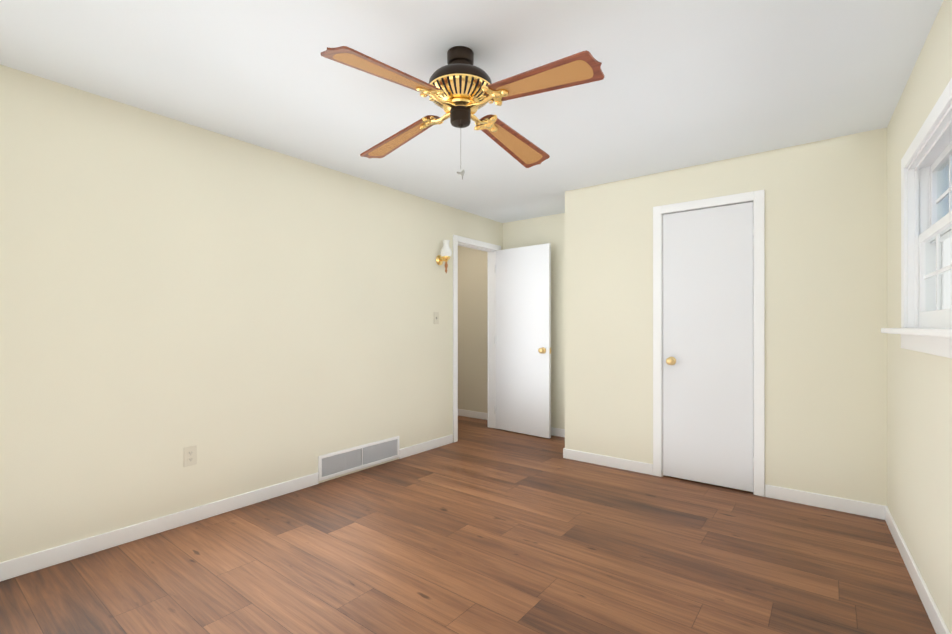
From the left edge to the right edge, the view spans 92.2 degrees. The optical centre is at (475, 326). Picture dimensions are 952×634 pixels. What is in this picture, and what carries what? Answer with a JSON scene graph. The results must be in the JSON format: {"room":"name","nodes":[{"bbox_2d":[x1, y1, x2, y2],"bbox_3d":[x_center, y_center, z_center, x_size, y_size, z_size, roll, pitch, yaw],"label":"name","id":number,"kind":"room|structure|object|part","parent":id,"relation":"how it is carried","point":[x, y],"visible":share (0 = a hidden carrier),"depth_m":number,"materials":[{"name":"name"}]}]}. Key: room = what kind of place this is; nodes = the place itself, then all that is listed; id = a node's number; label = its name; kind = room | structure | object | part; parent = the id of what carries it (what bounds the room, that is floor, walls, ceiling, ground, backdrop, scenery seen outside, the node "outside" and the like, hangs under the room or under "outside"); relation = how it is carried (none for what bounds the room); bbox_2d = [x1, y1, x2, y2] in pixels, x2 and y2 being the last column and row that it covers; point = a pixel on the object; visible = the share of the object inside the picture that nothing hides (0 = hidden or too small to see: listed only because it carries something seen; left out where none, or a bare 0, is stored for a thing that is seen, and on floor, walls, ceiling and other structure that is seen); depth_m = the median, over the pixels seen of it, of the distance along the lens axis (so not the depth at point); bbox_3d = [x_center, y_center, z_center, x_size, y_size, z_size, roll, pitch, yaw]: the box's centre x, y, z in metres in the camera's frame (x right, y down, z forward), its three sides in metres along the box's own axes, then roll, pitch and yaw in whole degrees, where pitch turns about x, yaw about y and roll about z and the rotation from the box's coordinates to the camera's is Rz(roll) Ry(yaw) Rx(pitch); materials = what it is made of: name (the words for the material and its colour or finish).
{"room":"empty bedroom","nodes":[
{"label":"empty bedroom","id":0,"kind":"room"},
{"bbox_2d":[0,64,502,561],"bbox_3d":[-1.260,-0.017,3.370,0.120,2.360,5.210,0,0,38],"label":"wall","id":1,"kind":"structure","parent":0,"point":[244,316],"depth_m":2.69,"materials":[{"name":"beige paint"}]},
{"bbox_2d":[0,472,317,581],"bbox_3d":[-1.947,1.120,2.373,0.012,0.085,2.553,0,0,38],"label":"baseboard","id":2,"kind":"structure","parent":1,"relation":"attached to","point":[22,565],"depth_m":2.51,"materials":[{"name":"white wood"}]},
{"bbox_2d":[184,445,196,466],"bbox_3d":[-1.690,0.766,2.710,0.007,0.114,0.070,0,0,38],"label":"electrical outlet plate","id":3,"kind":"object","parent":1,"relation":"attached to","point":[190,455],"visible":1,"depth_m":2.71,"materials":[{"name":"beige plastic"}]},
{"bbox_2d":[318,436,398,480],"bbox_3d":[-0.919,1.052,3.700,0.016,0.187,0.800,0,0,38],"label":"air vent","id":4,"kind":"object","parent":1,"relation":"in","point":[337,463],"visible":1,"depth_m":3.65,"materials":[{"name":"white metal"}]},
{"bbox_2d":[399,434,452,458],"bbox_3d":[-0.456,1.121,4.301,0.012,0.085,0.713,0,0,38],"label":"baseboard","id":5,"kind":"structure","parent":1,"relation":"attached to","point":[422,447],"depth_m":4.27,"materials":[{"name":"white wood"}]},
{"bbox_2d":[434,312,438,323],"bbox_3d":[-0.377,-0.081,4.400,0.016,0.114,0.070,0,0,38],"label":"switch plate","id":6,"kind":"object","parent":1,"relation":"attached to","point":[436,317],"visible":1,"depth_m":4.40,"materials":[{"name":"beige plastic"}]},
{"bbox_2d":[436,240,451,272],"bbox_3d":[-0.298,-0.666,4.397,0.145,0.316,0.114,0,0,38],"label":"lamp","id":7,"kind":"object","parent":1,"relation":"attached to","point":[445,253],"visible":1,"depth_m":4.36,"materials":[{"name":"white glass"}]},
{"bbox_3d":[-0.286,-0.742,4.387,0.114,0.164,0.114,0,0,38],"label":"lamp shade","id":8,"kind":"part","parent":7,"relation":"part of","materials":[{"name":"white glass"}]},
{"bbox_2d":[453,235,500,441],"bbox_3d":[-0.026,0.120,4.964,0.152,2.087,0.834,0,0,38],"label":"door frame","id":9,"kind":"structure","parent":1,"relation":"attached to","point":[492,333],"depth_m":5.23,"materials":[{"name":"white wood"}]},
{"bbox_2d":[494,243,550,437],"bbox_3d":[0.498,0.147,4.957,0.732,2.010,0.171,0,0,42],"label":"entry door","id":10,"kind":"structure","parent":1,"relation":"in","point":[522,338],"depth_m":4.91,"materials":[{"name":"white wood"}]},
{"bbox_3d":[0.729,0.249,4.750,0.112,0.066,0.171,0,0,42],"label":"knob","id":11,"kind":"part","parent":10,"relation":"part of","materials":[{"name":"gold metal"}]},
{"bbox_2d":[0,415,935,633],"bbox_3d":[-0.154,1.212,2.659,5.200,0.100,5.700,0,0,38],"label":"floor","id":12,"kind":"structure","parent":0,"point":[479,526],"depth_m":2.24,"materials":[{"name":"brown wood"}]},
{"bbox_2d":[0,0,942,222],"bbox_3d":[-0.154,-1.248,2.660,5.200,0.100,5.700,0,0,38],"label":"ceiling","id":13,"kind":"structure","parent":0,"point":[684,83],"depth_m":2.17,"materials":[{"name":"white paint"}]},
{"bbox_2d":[321,46,603,179],"bbox_3d":[-0.068,-0.915,2.011,0.998,0.566,0.997,0,0,-5],"label":"fan","id":14,"kind":"object","parent":13,"relation":"hanging from","point":[460,89],"visible":1,"depth_m":1.89,"materials":[{"name":"brown wood"}]},
{"bbox_3d":[-0.334,-0.939,1.708,0.148,0.080,0.510,0,0,38],"label":"blade","id":15,"kind":"part","parent":14,"relation":"part of","materials":[{"name":"brown wood"}]},
{"bbox_3d":[-0.372,-0.929,2.278,0.508,0.097,0.148,0,0,38],"label":"blade","id":16,"kind":"part","parent":14,"relation":"part of","materials":[{"name":"brown wood"}]},
{"bbox_3d":[-0.068,-1.038,2.012,0.289,0.321,0.289,0,0,38],"label":"motor","id":17,"kind":"part","parent":14,"relation":"part of","materials":[{"name":"brown metal"}]},
{"bbox_3d":[-0.066,-0.761,1.967,0.031,0.258,0.027,0,0,38],"label":"chain","id":18,"kind":"part","parent":14,"relation":"part of","materials":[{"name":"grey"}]},
{"bbox_3d":[0.197,-0.928,2.316,0.148,0.099,0.507,0,0,38],"label":"blade","id":19,"kind":"part","parent":14,"relation":"part of","materials":[{"name":"brown wood"}]},
{"bbox_3d":[0.236,-0.938,1.746,0.509,0.082,0.148,0,0,38],"label":"blade","id":20,"kind":"part","parent":14,"relation":"part of","materials":[{"name":"brown wood"}]},
{"bbox_2d":[458,246,486,412],"bbox_3d":[-0.056,-0.015,5.947,1.130,2.360,0.120,0,0,38],"label":"wall","id":21,"kind":"structure","parent":0,"point":[472,329],"depth_m":5.86,"materials":[{"name":"beige paint"}]},
{"bbox_2d":[458,409,486,419],"bbox_3d":[-0.049,1.122,5.858,1.010,0.085,0.012,0,0,38],"label":"baseboard","id":22,"kind":"structure","parent":21,"relation":"attached to","point":[473,414],"depth_m":5.85,"materials":[{"name":"white wood"}]},
{"bbox_2d":[503,213,564,428],"bbox_3d":[1.658,-0.016,4.330,3.320,2.360,0.120,0,0,38],"label":"wall","id":23,"kind":"structure","parent":0,"point":[536,231],"depth_m":4.88,"materials":[{"name":"beige paint"}]},
{"bbox_2d":[551,427,564,436],"bbox_3d":[0.755,1.121,4.945,1.138,0.085,0.012,0,0,38],"label":"baseboard","id":24,"kind":"structure","parent":23,"relation":"attached to","point":[559,432],"depth_m":4.85,"materials":[{"name":"white wood"}]},
{"bbox_2d":[565,127,886,505],"bbox_3d":[1.686,-0.017,3.436,2.182,2.360,0.120,0,0,38],"label":"wall","id":25,"kind":"structure","parent":0,"point":[825,316],"depth_m":3.06,"materials":[{"name":"beige paint"}]},
{"bbox_2d":[563,448,652,474],"bbox_3d":[1.079,1.121,3.821,0.774,0.085,0.012,0,0,38],"label":"baseboard","id":26,"kind":"structure","parent":25,"relation":"attached to","point":[623,464],"depth_m":3.79,"materials":[{"name":"white wood"}]},
{"bbox_2d":[663,202,753,491],"bbox_3d":[1.682,0.142,3.348,0.614,2.018,0.103,0,0,38],"label":"closet door","id":27,"kind":"structure","parent":25,"relation":"in","point":[708,345],"depth_m":3.35,"materials":[{"name":"white wood"}]},
{"bbox_3d":[1.479,0.263,3.482,0.066,0.066,0.068,0,0,38],"label":"knob","id":28,"kind":"part","parent":27,"relation":"part of","materials":[{"name":"gold metal"}]},
{"bbox_2d":[653,190,764,496],"bbox_3d":[1.721,0.136,3.409,0.645,2.055,0.124,0,0,38],"label":"door frame","id":29,"kind":"structure","parent":25,"relation":"attached to","point":[753,325],"depth_m":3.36,"materials":[{"name":"white wood"}]},
{"bbox_2d":[765,484,887,519],"bbox_3d":[2.234,1.120,2.928,0.653,0.085,0.012,0,0,38],"label":"baseboard","id":30,"kind":"structure","parent":25,"relation":"attached to","point":[867,509],"depth_m":2.92,"materials":[{"name":"white wood"}]},
{"bbox_2d":[887,0,951,633],"bbox_3d":[1.410,-0.019,1.114,0.150,2.360,5.600,0,0,35],"label":"wall","id":31,"kind":"structure","parent":0,"point":[919,444],"depth_m":2.02,"materials":[{"name":"beige paint"}]},
{"bbox_2d":[881,328,951,337],"bbox_3d":[1.704,0.020,1.711,0.124,0.026,1.498,0,0,35],"label":"window sill","id":32,"kind":"structure","parent":31,"relation":"attached to","point":[940,332],"depth_m":1.57,"materials":[{"name":"white wood"}]},
{"bbox_2d":[885,506,949,633],"bbox_3d":[1.110,1.119,0.828,0.012,0.085,4.688,0,0,35],"label":"baseboard","id":33,"kind":"structure","parent":31,"relation":"attached to","point":[934,614],"depth_m":2.00,"materials":[{"name":"white wood"}]},
{"bbox_2d":[901,78,951,357],"bbox_3d":[1.785,-0.365,1.654,0.178,0.945,1.438,0,0,35],"label":"window","id":34,"kind":"structure","parent":31,"relation":"in","point":[932,140],"depth_m":2.14,"materials":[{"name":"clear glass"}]},
{"bbox_3d":[1.720,0.070,1.700,0.018,0.075,1.438,0,0,35],"label":"window apron","id":35,"kind":"part","parent":34,"relation":"part of","materials":[{"name":"white wood"}]},
{"bbox_3d":[1.770,-0.216,1.665,0.034,0.440,1.280,0,0,35],"label":"window sash","id":36,"kind":"part","parent":34,"relation":"part of","materials":[{"name":"white wood"}]},
{"label":"sash glass","id":37,"kind":"part","parent":34,"relation":"part of","materials":[{"name":"clear glass"}]},
{"bbox_3d":[1.802,-0.576,1.642,0.034,0.364,1.280,0,0,35],"label":"window sash","id":38,"kind":"part","parent":34,"relation":"part of","materials":[{"name":"white wood"}]},
{"bbox_3d":[1.824,-0.221,1.626,0.010,0.440,1.284,0,0,35],"label":"screen frame","id":39,"kind":"part","parent":34,"relation":"part of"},
{"label":"sash glass","id":40,"kind":"part","parent":34,"relation":"part of","materials":[{"name":"clear glass"}]},
{"bbox_2d":[943,237,950,308],"bbox_3d":[1.824,-0.220,1.627,0.002,0.437,1.284,0,0,35],"label":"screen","id":41,"kind":"object","parent":34,"relation":"attached to","point":[946,257],"depth_m":2.08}
]}

